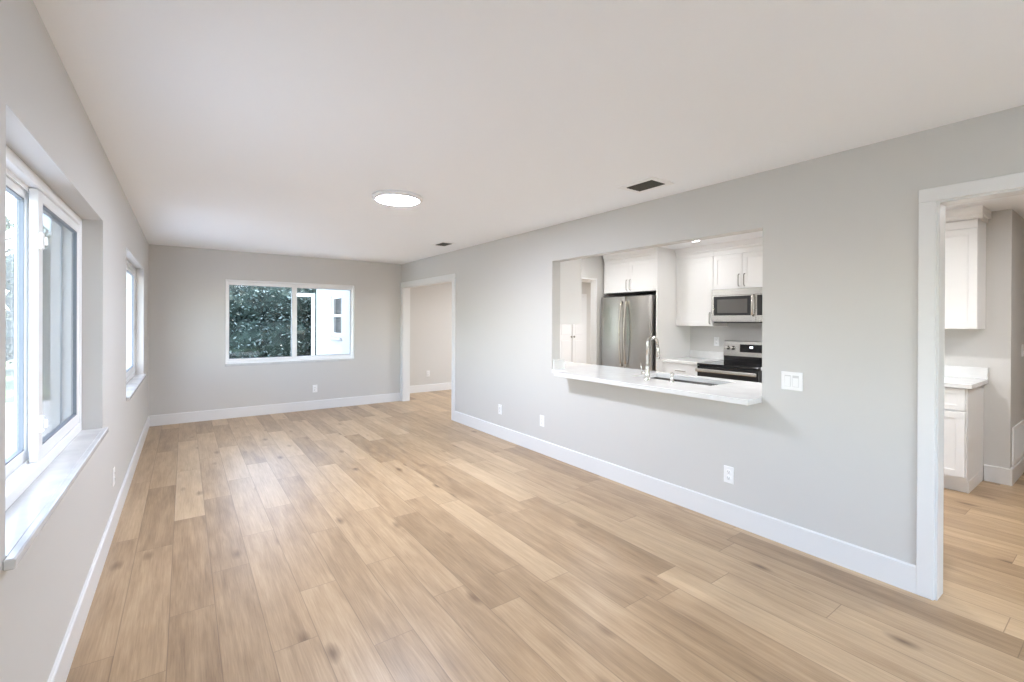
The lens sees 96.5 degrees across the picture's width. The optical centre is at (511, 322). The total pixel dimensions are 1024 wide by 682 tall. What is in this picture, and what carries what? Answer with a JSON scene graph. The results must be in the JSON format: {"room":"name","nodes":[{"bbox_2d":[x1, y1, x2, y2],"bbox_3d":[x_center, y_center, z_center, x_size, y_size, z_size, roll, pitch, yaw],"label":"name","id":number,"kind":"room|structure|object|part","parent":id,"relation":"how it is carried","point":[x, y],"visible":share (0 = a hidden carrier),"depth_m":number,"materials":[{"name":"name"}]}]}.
{"room":"empty living room","nodes":[
{"label":"empty living room","id":0,"kind":"room"},
{"bbox_2d":[0,0,148,681],"bbox_3d":[-1.809,0.198,1.660,0.220,2.440,11.204,0,0,-36],"label":"wall","id":1,"kind":"structure","parent":0,"point":[44,121],"depth_m":1.91,"materials":[{"name":"grey paint"}]},
{"bbox_2d":[2,145,108,570],"bbox_3d":[-1.953,0.033,1.922,0.200,1.255,1.856,0,0,-36],"label":"window","id":2,"kind":"structure","parent":1,"relation":"in","point":[52,448],"depth_m":1.88,"materials":[{"name":"white plastic"}]},
{"bbox_3d":[-1.773,0.015,1.542,0.028,1.125,0.899,0,0,-36],"label":"sash","id":3,"kind":"part","parent":2,"relation":"part of","materials":[{"name":"white plastic"}]},
{"bbox_3d":[-2.279,0.015,2.216,0.008,1.141,0.858,0,0,-36],"label":"screen frame","id":4,"kind":"part","parent":2,"relation":"part of","materials":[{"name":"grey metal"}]},
{"bbox_3d":[-2.000,0.017,1.889,0.085,1.225,1.800,0,0,-36],"label":"frame","id":5,"kind":"part","parent":2,"relation":"part of","materials":[{"name":"white plastic"}]},
{"bbox_3d":[-2.223,0.012,2.239,0.028,1.125,0.899,0,0,-36],"label":"sash","id":6,"kind":"part","parent":2,"relation":"part of","materials":[{"name":"white plastic"}]},
{"bbox_3d":[-1.923,0.644,1.947,0.119,0.032,1.856,0,0,-36],"label":"sill","id":7,"kind":"part","parent":2,"relation":"part of","materials":[{"name":"white stone"}]},
{"bbox_2d":[47,416,149,681],"bbox_3d":[-1.718,1.346,1.731,0.015,0.145,10.804,0,0,-36],"label":"baseboard","id":8,"kind":"structure","parent":1,"relation":"attached to","point":[61,667],"depth_m":2.30,"materials":[{"name":"white paint"}]},
{"bbox_2d":[113,466,114,485],"bbox_3d":[-2.714,1.051,3.117,0.009,0.120,0.074,0,0,-36],"label":"wall outlet","id":9,"kind":"object","parent":1,"relation":"attached to","point":[114,466],"visible":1,"depth_m":3.10,"materials":[{"name":"white plastic"}]},
{"bbox_2d":[126,260,145,400],"bbox_3d":[-3.836,0.009,4.562,0.185,1.273,2.031,0,0,-36],"label":"window","id":10,"kind":"structure","parent":1,"relation":"in","point":[133,381],"depth_m":4.95,"materials":[{"name":"white plastic"}]},
{"bbox_3d":[-4.131,-0.015,4.927,0.006,1.042,0.862,0,0,-36],"label":"pane","id":11,"kind":"part","parent":10,"relation":"part of","materials":[{"name":"clear glass"}]},
{"bbox_3d":[-4.125,-0.012,4.919,0.028,1.143,0.986,0,0,-36],"label":"sash","id":12,"kind":"part","parent":10,"relation":"part of","materials":[{"name":"white plastic"}]},
{"bbox_3d":[-3.876,-0.006,4.533,0.085,1.243,1.975,0,0,-36],"label":"frame","id":13,"kind":"part","parent":10,"relation":"part of","materials":[{"name":"white plastic"}]},
{"bbox_3d":[-3.805,0.630,4.587,0.104,0.032,2.031,0,0,-36],"label":"sill","id":14,"kind":"part","parent":10,"relation":"part of","materials":[{"name":"white stone"}]},
{"bbox_2d":[148,244,400,415],"bbox_3d":[-3.483,0.178,7.229,3.546,2.440,0.200,0,0,-36],"label":"wall","id":15,"kind":"structure","parent":0,"point":[188,372],"depth_m":6.72,"materials":[{"name":"grey paint"}]},
{"bbox_2d":[150,393,399,425],"bbox_3d":[-3.427,1.326,7.143,3.512,0.145,0.015,0,0,-36],"label":"baseboard","id":16,"kind":"structure","parent":15,"relation":"attached to","point":[196,416],"depth_m":6.92,"materials":[{"name":"white paint"}]},
{"bbox_2d":[225,279,354,365],"bbox_3d":[-3.430,0.009,7.197,1.850,1.265,0.105,0,0,-36],"label":"window","id":17,"kind":"structure","parent":15,"relation":"in","point":[293,358],"depth_m":7.16,"materials":[{"name":"white plastic"}]},
{"bbox_3d":[-3.776,-0.011,6.934,0.938,1.163,0.028,0,0,-36],"label":"sash","id":18,"kind":"part","parent":17,"relation":"part of","materials":[{"name":"white plastic"}]},
{"bbox_3d":[-3.409,0.625,7.166,1.850,0.032,0.024,0,0,-36],"label":"sill","id":19,"kind":"part","parent":17,"relation":"part of","materials":[{"name":"white stone"}]},
{"bbox_3d":[-3.094,-0.009,7.473,0.938,1.163,0.028,0,0,-36],"label":"sash","id":20,"kind":"part","parent":17,"relation":"part of","materials":[{"name":"white plastic"}]},
{"bbox_2d":[312,385,316,391],"bbox_3d":[-3.163,1.064,7.335,0.074,0.120,0.009,0,0,-36],"label":"wall outlet","id":21,"kind":"object","parent":15,"relation":"attached to","point":[314,389],"visible":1,"depth_m":7.33,"materials":[{"name":"white plastic"}]},
{"bbox_2d":[33,0,1023,282],"bbox_3d":[1.892,-1.088,4.672,9.800,0.150,11.800,0,0,-36],"label":"ceiling","id":22,"kind":"structure","parent":0,"point":[255,126],"depth_m":2.07,"materials":[{"name":"white paint"}]},
{"bbox_2d":[372,190,422,206],"bbox_3d":[-0.928,-1.002,3.715,0.400,0.042,0.400,0,0,-36],"label":"ceiling lamp","id":23,"kind":"object","parent":22,"relation":"attached to","point":[400,198],"visible":1,"depth_m":3.63,"materials":[{"name":"white plastic"}]},
{"bbox_2d":[377,195,418,205],"bbox_3d":[-0.929,-0.987,3.715,0.332,0.012,0.332,0,0,-36],"label":"diffuser","id":24,"kind":"object","parent":23,"relation":"attached to","point":[391,200],"depth_m":3.68,"materials":[{"name":"white plastic"}]},
{"bbox_2d":[432,242,455,246],"bbox_3d":[-0.899,-1.024,5.987,0.205,0.008,0.310,0,0,-36],"label":"ceiling vent","id":25,"kind":"object","parent":22,"relation":"in","point":[443,244],"visible":1,"depth_m":5.99,"materials":[{"name":"white plastic"}]},
{"bbox_2d":[618,177,673,193],"bbox_3d":[0.987,-1.010,3.377,0.250,0.008,0.320,0,0,-36],"label":"ceiling vent","id":26,"kind":"object","parent":22,"relation":"in","point":[651,183],"visible":1,"depth_m":3.36,"materials":[{"name":"white plastic"}]},
{"bbox_2d":[66,390,1023,681],"bbox_3d":[1.881,1.487,4.678,9.800,0.120,11.800,0,0,-36],"label":"floor","id":27,"kind":"structure","parent":0,"point":[396,541],"depth_m":2.54,"materials":[{"name":"brown wood"}]},
{"bbox_2d":[601,294,655,370],"bbox_3d":[1.893,0.521,6.732,0.872,1.802,0.910,0,0,-36],"label":"refrigerator","id":28,"kind":"object","parent":27,"relation":"on","point":[627,322],"visible":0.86,"depth_m":6.45,"materials":[{"name":"grey metal"}]},
{"bbox_3d":[1.503,0.165,6.732,0.088,1.070,0.452,0,0,-36],"label":"door","id":29,"kind":"part","parent":28,"relation":"part of","materials":[{"name":"silver metal"}]},
{"bbox_3d":[1.548,0.164,6.538,0.083,0.935,0.032,0,0,-36],"label":"handle","id":30,"kind":"part","parent":28,"relation":"part of","materials":[{"name":"silver metal"}]},
{"bbox_3d":[1.600,0.164,6.465,0.083,0.935,0.032,0,0,-36],"label":"handle","id":31,"kind":"part","parent":28,"relation":"part of","materials":[{"name":"silver metal"}]},
{"bbox_3d":[1.770,0.167,6.360,0.088,1.070,0.452,0,0,-36],"label":"door","id":32,"kind":"part","parent":28,"relation":"part of","materials":[{"name":"silver metal"}]},
{"bbox_2d":[656,247,689,371],"bbox_3d":[2.255,0.205,6.377,0.758,2.439,0.022,0,0,-36],"label":"panel","id":33,"kind":"object","parent":27,"relation":"on","point":[674,341],"visible":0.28,"depth_m":6.28,"materials":[{"name":"white paint"}]},
{"bbox_2d":[663,362,697,375],"bbox_3d":[2.453,0.983,6.171,0.673,0.885,0.545,0,0,-36],"label":"base cabinet","id":34,"kind":"object","parent":27,"relation":"on","point":[687,369],"visible":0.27,"depth_m":6.00,"materials":[{"name":"white paint"}]},
{"bbox_2d":[662,350,723,364],"bbox_3d":[2.460,0.470,6.173,0.662,0.140,0.547,0,0,-36],"label":"countertop","id":35,"kind":"structure","parent":34,"relation":"on","point":[696,356],"depth_m":6.21,"materials":[{"name":"white stone"}]},
{"bbox_2d":[695,340,761,382],"bbox_3d":[2.801,0.835,5.611,0.753,1.188,0.755,0,0,-36],"label":"range","id":36,"kind":"object","parent":27,"relation":"on","point":[742,361],"visible":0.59,"depth_m":5.66,"materials":[{"name":"grey metal"}]},
{"bbox_3d":[2.517,0.591,5.406,0.052,0.042,0.743,0,0,-36],"label":"handle","id":37,"kind":"part","parent":36,"relation":"part of","materials":[{"name":"silver metal"}]},
{"bbox_3d":[2.553,0.850,5.433,0.042,0.616,0.747,0,0,-36],"label":"oven door","id":38,"kind":"part","parent":36,"relation":"part of","materials":[{"name":"black glass"}]},
{"bbox_2d":[697,361,761,369],"bbox_3d":[2.802,0.523,5.610,0.653,0.025,0.755,0,0,-36],"label":"cooktop","id":39,"kind":"object","parent":36,"relation":"in","point":[720,365],"depth_m":5.54,"materials":[{"name":"black glass"}]},
{"bbox_3d":[3.072,0.340,5.803,0.090,0.198,0.755,0,0,-36],"label":"control panel","id":40,"kind":"part","parent":36,"relation":"part of","materials":[{"name":"silver metal"}]},
{"bbox_2d":[944,385,983,492],"bbox_3d":[3.803,0.993,4.316,0.640,0.885,0.822,0,0,-36],"label":"base cabinet","id":41,"kind":"object","parent":27,"relation":"on","point":[963,408],"visible":0.25,"depth_m":3.88,"materials":[{"name":"white paint"}]},
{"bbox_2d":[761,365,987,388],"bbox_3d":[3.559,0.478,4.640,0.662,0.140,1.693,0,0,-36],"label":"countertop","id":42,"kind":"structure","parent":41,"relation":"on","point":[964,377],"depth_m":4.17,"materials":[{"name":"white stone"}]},
{"bbox_3d":[3.664,1.027,3.977,0.020,0.548,0.401,0,0,-36],"label":"door","id":43,"kind":"part","parent":41,"relation":"part of","materials":[{"name":"white paint"}]},
{"bbox_3d":[3.666,0.649,3.976,0.020,0.185,0.401,0,0,-36],"label":"drawer","id":44,"kind":"part","parent":41,"relation":"part of","materials":[{"name":"white paint"}]},
{"bbox_3d":[4.046,0.995,3.994,0.620,0.885,0.014,0,0,-36],"label":"panel","id":45,"kind":"part","parent":41,"relation":"part of","materials":[{"name":"white paint"}]},
{"bbox_3d":[0.661,0.978,5.215,0.620,0.885,1.980,0,0,-36],"label":"base cabinet","id":46,"kind":"object","parent":27,"relation":"on","visible":0},
{"bbox_2d":[552,359,761,405],"bbox_3d":[1.071,0.466,4.406,0.938,0.139,3.810,0,0,-36],"label":"countertop","id":47,"kind":"structure","parent":46,"relation":"on","point":[747,393],"depth_m":3.85,"materials":[{"name":"white stone"}]},
{"bbox_2d":[640,336,659,380],"bbox_3d":[1.203,0.309,3.949,0.170,0.379,0.092,0,0,1],"label":"kitchen faucet","id":48,"kind":"object","parent":47,"relation":"on","point":[646,372],"visible":1,"depth_m":3.93,"materials":[{"name":"silver metal"}]},
{"bbox_3d":[1.215,0.255,3.954,0.133,0.269,0.026,0,0,-22],"label":"spout","id":49,"kind":"part","parent":48,"relation":"part of","materials":[{"name":"silver metal"}]},
{"bbox_2d":[669,372,674,382],"bbox_3d":[1.339,0.458,3.808,0.042,0.085,0.122,0,0,27],"label":"soap dispenser","id":50,"kind":"object","parent":47,"relation":"on","point":[671,373],"visible":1,"depth_m":3.76,"materials":[{"name":"silver metal"}]},
{"bbox_2d":[651,377,718,385],"bbox_3d":[1.495,0.643,4.052,0.420,0.210,0.830,0,0,-36],"label":"sink","id":51,"kind":"object","parent":47,"relation":"in","point":[660,378],"visible":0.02,"depth_m":4.22,"materials":[{"name":"silver metal"}]},
{"bbox_2d":[582,255,633,364],"bbox_3d":[2.138,0.201,7.593,5.792,2.440,0.110,0,0,-36],"label":"wall","id":52,"kind":"structure","parent":0,"point":[592,267],"depth_m":6.93,"materials":[{"name":"grey paint"}]},
{"bbox_2d":[582,277,596,364],"bbox_3d":[0.838,0.378,6.662,1.010,2.080,0.114,0,0,-36],"label":"door frame","id":53,"kind":"structure","parent":52,"relation":"attached to","point":[593,322],"depth_m":6.94,"materials":[{"name":"white paint"}]},
{"bbox_2d":[401,105,1023,564],"bbox_3d":[1.208,0.206,3.822,0.112,2.440,10.804,0,0,-36],"label":"wall","id":54,"kind":"structure","parent":0,"point":[835,457],"depth_m":2.92,"materials":[{"name":"grey paint"}]},
{"bbox_2d":[400,273,455,420],"bbox_3d":[-1.349,0.352,7.391,0.148,2.110,2.015,0,0,-36],"label":"door frame","id":55,"kind":"structure","parent":54,"relation":"attached to","point":[405,286],"depth_m":8.10,"materials":[{"name":"white paint"}]},
{"bbox_3d":[-1.296,0.352,7.428,0.018,2.110,2.015,0,0,-36],"label":"casing","id":56,"kind":"part","parent":55,"relation":"part of","materials":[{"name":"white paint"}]},
{"bbox_2d":[498,404,501,414],"bbox_3d":[-0.148,1.068,5.608,0.009,0.120,0.074,0,0,-36],"label":"wall outlet","id":57,"kind":"object","parent":54,"relation":"attached to","point":[499,405],"visible":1,"depth_m":5.61,"materials":[{"name":"white plastic"}]},
{"bbox_2d":[540,415,543,426],"bbox_3d":[0.324,1.068,4.950,0.009,0.120,0.074,0,0,-36],"label":"wall outlet","id":58,"kind":"object","parent":54,"relation":"attached to","point":[541,416],"visible":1,"depth_m":4.94,"materials":[{"name":"white plastic"}]},
{"bbox_2d":[454,411,915,593],"bbox_3d":[0.660,1.350,4.474,0.015,0.145,5.077,0,0,-36],"label":"baseboard","id":59,"kind":"structure","parent":54,"relation":"attached to","point":[892,571],"depth_m":3.20,"materials":[{"name":"white paint"}]},
{"bbox_2d":[724,465,733,483],"bbox_3d":[1.541,1.084,3.251,0.009,0.120,0.074,0,0,-36],"label":"wall outlet","id":60,"kind":"object","parent":54,"relation":"attached to","point":[728,471],"visible":1,"depth_m":3.25,"materials":[{"name":"white plastic"}]},
{"bbox_2d":[781,371,802,390],"bbox_3d":[1.783,0.375,2.914,0.011,0.117,0.127,0,0,-36],"label":"light switch","id":61,"kind":"object","parent":54,"relation":"attached to","point":[789,380],"visible":1,"depth_m":2.91,"materials":[{"name":"white plastic"}]},
{"bbox_2d":[916,172,1023,600],"bbox_3d":[2.477,0.372,2.051,0.148,2.128,0.977,0,0,-36],"label":"door frame","id":62,"kind":"structure","parent":54,"relation":"attached to","point":[932,201],"depth_m":2.37,"materials":[{"name":"white paint"}]},
{"bbox_2d":[410,209,1023,479],"bbox_3d":[2.284,0.202,7.379,6.004,2.440,7.908,0,0,-36],"label":"wall","id":63,"kind":"structure","parent":0,"point":[997,348],"depth_m":4.22,"materials":[{"name":"grey paint"}]},
{"bbox_2d":[410,383,450,392],"bbox_3d":[-0.635,1.331,10.000,4.092,0.145,0.015,0,0,-36],"label":"baseboard","id":64,"kind":"structure","parent":63,"relation":"attached to","point":[441,386],"depth_m":9.26,"materials":[{"name":"white paint"}]},
{"bbox_2d":[553,359,564,368],"bbox_3d":[0.152,0.441,5.348,0.150,0.102,1.207,0,0,-36],"label":"countertop","id":65,"kind":"structure","parent":63,"relation":"attached to","point":[557,363],"depth_m":4.85,"materials":[{"name":"white stone"}]},
{"bbox_2d":[560,259,581,323],"bbox_3d":[0.321,-0.501,5.498,0.393,1.039,1.145,0,0,-36],"label":"upper cabinet","id":66,"kind":"object","parent":63,"relation":"attached to","point":[570,271],"visible":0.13,"depth_m":5.03,"materials":[{"name":"white paint"}]},
{"bbox_3d":[0.664,-0.422,5.274,0.020,0.880,0.377,0,0,-36],"label":"door","id":67,"kind":"part","parent":66,"relation":"part of","materials":[{"name":"white paint"}]},
{"bbox_2d":[560,294,586,363],"bbox_3d":[1.518,0.339,11.494,1.044,2.140,0.084,0,0,-36],"label":"door","id":68,"kind":"structure","parent":63,"relation":"in","point":[573,337],"depth_m":11.56,"materials":[{"name":"white paint"}]},
{"bbox_3d":[1.498,0.339,11.521,1.044,2.140,0.017,0,0,-36],"label":"casing","id":69,"kind":"part","parent":68,"relation":"part of","materials":[{"name":"white paint"}]},
{"bbox_2d":[603,247,655,294],"bbox_3d":[1.965,-0.725,6.769,0.778,0.584,0.955,0,0,-36],"label":"upper cabinet","id":70,"kind":"object","parent":63,"relation":"attached to","point":[630,272],"visible":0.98,"depth_m":6.54,"materials":[{"name":"white paint"}]},
{"bbox_3d":[1.548,-0.654,6.764,0.020,0.435,0.474,0,0,-36],"label":"door","id":71,"kind":"part","parent":70,"relation":"part of","materials":[{"name":"white paint"}]},
{"bbox_3d":[1.681,-0.946,6.564,0.078,0.144,0.955,0,0,-36],"label":"crown moulding","id":72,"kind":"part","parent":70,"relation":"part of","materials":[{"name":"white paint"}]},
{"bbox_3d":[1.826,-0.652,6.376,0.020,0.435,0.474,0,0,-36],"label":"door","id":73,"kind":"part","parent":70,"relation":"part of","materials":[{"name":"white paint"}]},
{"bbox_2d":[675,244,726,325],"bbox_3d":[2.576,-0.482,6.249,0.388,1.061,0.548,0,0,-36],"label":"upper cabinet","id":74,"kind":"object","parent":63,"relation":"attached to","point":[694,265],"visible":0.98,"depth_m":6.15,"materials":[{"name":"white paint"}]},
{"bbox_3d":[2.452,-0.936,6.158,0.078,0.154,0.548,0,0,-36],"label":"crown moulding","id":75,"kind":"part","parent":74,"relation":"part of","materials":[{"name":"white paint"}]},
{"bbox_3d":[2.457,-0.405,6.164,0.020,0.902,0.545,0,0,-36],"label":"door","id":76,"kind":"part","parent":74,"relation":"part of","materials":[{"name":"white paint"}]},
{"bbox_2d":[690,350,723,359],"bbox_3d":[2.721,0.452,6.360,0.020,0.102,0.547,0,0,-36],"label":"backsplash","id":77,"kind":"structure","parent":63,"relation":"attached to","point":[693,353],"depth_m":6.35,"materials":[{"name":"white stone"}]},
{"bbox_2d":[714,337,718,345],"bbox_3d":[2.800,0.262,6.259,0.009,0.120,0.074,0,0,-36],"label":"wall outlet","id":78,"kind":"object","parent":63,"relation":"attached to","point":[716,339],"visible":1,"depth_m":6.25,"materials":[{"name":"white plastic"}]},
{"bbox_2d":[712,237,762,289],"bbox_3d":[2.959,-0.715,5.715,0.388,0.591,0.760,0,0,-36],"label":"upper cabinet","id":79,"kind":"object","parent":63,"relation":"attached to","point":[737,264],"visible":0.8,"depth_m":5.65,"materials":[{"name":"white paint"}]},
{"bbox_3d":[2.730,-0.638,5.785,0.020,0.432,0.377,0,0,-36],"label":"door","id":80,"kind":"part","parent":79,"relation":"part of","materials":[{"name":"white paint"}]},
{"bbox_2d":[711,287,761,322],"bbox_3d":[2.935,-0.204,5.701,0.439,0.425,0.755,0,0,-36],"label":"microwave","id":81,"kind":"object","parent":79,"relation":"attached to","point":[740,305],"visible":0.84,"depth_m":5.63,"materials":[{"name":"silver metal"}]},
{"bbox_3d":[2.743,-0.206,5.699,0.016,0.244,0.479,0,0,-36],"label":"door glass","id":82,"kind":"part","parent":81,"relation":"part of","materials":[{"name":"black glass"}]},
{"bbox_3d":[2.755,-0.177,5.689,0.032,0.322,0.565,0,0,-36],"label":"door","id":83,"kind":"part","parent":81,"relation":"part of","materials":[{"name":"silver metal"}]},
{"bbox_3d":[2.872,-0.204,5.458,0.053,0.271,0.022,0,0,-36],"label":"handle","id":84,"kind":"part","parent":81,"relation":"part of","materials":[{"name":"silver metal"}]},
{"bbox_3d":[2.976,-0.175,5.382,0.032,0.322,0.188,0,0,-36],"label":"control panel","id":85,"kind":"part","parent":81,"relation":"part of","materials":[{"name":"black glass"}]},
{"bbox_3d":[2.834,-0.933,5.625,0.078,0.154,0.760,0,0,-36],"label":"crown moulding","id":86,"kind":"part","parent":79,"relation":"part of","materials":[{"name":"white paint"}]},
{"bbox_3d":[2.951,-0.636,5.476,0.020,0.432,0.377,0,0,-36],"label":"door","id":87,"kind":"part","parent":79,"relation":"part of","materials":[{"name":"white paint"}]},
{"bbox_2d":[944,365,987,378],"bbox_3d":[3.820,0.460,4.827,0.020,0.102,1.693,0,0,-36],"label":"backsplash","id":88,"kind":"structure","parent":63,"relation":"attached to","point":[953,371],"depth_m":4.25,"materials":[{"name":"white stone"}]},
{"bbox_2d":[945,205,991,328],"bbox_3d":[3.923,-0.472,4.370,0.388,1.061,0.863,0,0,-36],"label":"upper cabinet","id":89,"kind":"object","parent":63,"relation":"attached to","point":[965,228],"visible":0.2,"depth_m":4.04,"materials":[{"name":"white paint"}]},
{"bbox_3d":[3.916,-0.383,4.129,0.020,0.879,0.412,0,0,-36],"label":"door","id":90,"kind":"part","parent":89,"relation":"part of","materials":[{"name":"white paint"}]},
{"bbox_3d":[3.925,-0.914,4.369,0.388,0.177,0.863,0,0,-36],"label":"crown moulding","id":91,"kind":"part","parent":89,"relation":"part of","materials":[{"name":"white paint"}]},
{"bbox_2d":[984,464,1012,485],"bbox_3d":[4.349,1.366,4.089,0.015,0.145,0.175,0,0,-36],"label":"baseboard","id":92,"kind":"structure","parent":63,"relation":"attached to","point":[995,474],"depth_m":4.08,"materials":[{"name":"white paint"}]},
{"bbox_2d":[1010,456,1023,485],"bbox_3d":[5.206,1.369,4.605,1.980,0.145,0.015,0,0,-36],"label":"baseboard","id":93,"kind":"structure","parent":63,"relation":"attached to","point":[1018,468],"depth_m":4.20,"materials":[{"name":"white paint"}]},
{"bbox_2d":[1012,420,1023,465],"bbox_3d":[4.711,1.112,4.250,0.580,0.345,0.012,0,0,-36],"label":"air vent","id":94,"kind":"object","parent":63,"relation":"in","point":[1018,429],"visible":1,"depth_m":4.21,"materials":[{"name":"white plastic"}]},
{"label":"outside","id":95,"kind":"structure","parent":0,"visible":0},
{"bbox_2d":[5,359,13,402],"bbox_3d":[-15.464,1.585,16.608,85.000,0.120,95.000,0,0,-36],"label":"ground","id":96,"kind":"structure","parent":95,"point":[9,398],"depth_m":11.75,"materials":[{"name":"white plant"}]},
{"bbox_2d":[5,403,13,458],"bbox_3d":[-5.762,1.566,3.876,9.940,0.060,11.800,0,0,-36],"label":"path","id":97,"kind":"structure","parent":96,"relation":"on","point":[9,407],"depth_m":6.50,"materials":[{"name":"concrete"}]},
{"bbox_2d":[6,248,13,367],"bbox_3d":[-14.715,-0.481,14.677,3.275,4.040,5.370,0,0,36],"label":"tree","id":98,"kind":"object","parent":96,"relation":"on","point":[9,258],"visible":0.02,"depth_m":13.53,"materials":[{"name":"green plant"}]},
{"bbox_2d":[6,216,13,252],"bbox_3d":[-21.096,-2.814,18.296,4.817,8.638,2.984,0,0,-36],"label":"tree","id":99,"kind":"object","parent":96,"relation":"on","point":[9,225],"visible":0.06,"depth_m":19.28,"materials":[{"name":"green plant"}]},
{"bbox_2d":[229,285,315,357],"bbox_3d":[-6.675,0.381,11.665,7.727,3.293,1.940,0,0,-36],"label":"hedge","id":100,"kind":"object","parent":96,"relation":"on","point":[259,317],"visible":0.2,"depth_m":11.43,"materials":[{"name":"green plant"}]},
{"bbox_2d":[316,289,349,354],"bbox_3d":[-3.033,0.093,10.150,2.720,3.000,4.026,0,0,-36],"label":"house wing","id":101,"kind":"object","parent":96,"relation":"on","point":[332,306],"visible":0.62,"depth_m":9.78,"materials":[{"name":"grey paint"}]},
{"bbox_2d":[297,293,314,354],"bbox_3d":[-4.924,0.449,10.770,0.510,2.270,0.060,0,0,-36],"label":"downspout","id":102,"kind":"object","parent":101,"relation":"attached to","point":[311,295],"visible":0.32,"depth_m":10.88,"materials":[{"name":"white plastic"}]},
{"bbox_3d":[-3.658,0.337,9.493,0.100,0.050,0.930,0,0,-36],"label":"window sill","id":103,"kind":"part","parent":101,"relation":"part of","materials":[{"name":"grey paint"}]},
{"bbox_3d":[-3.613,-0.138,9.522,0.005,0.740,0.730,0,0,-36],"label":"pane","id":104,"kind":"part","parent":101,"relation":"part of","materials":[{"name":"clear glass"}]}
]}

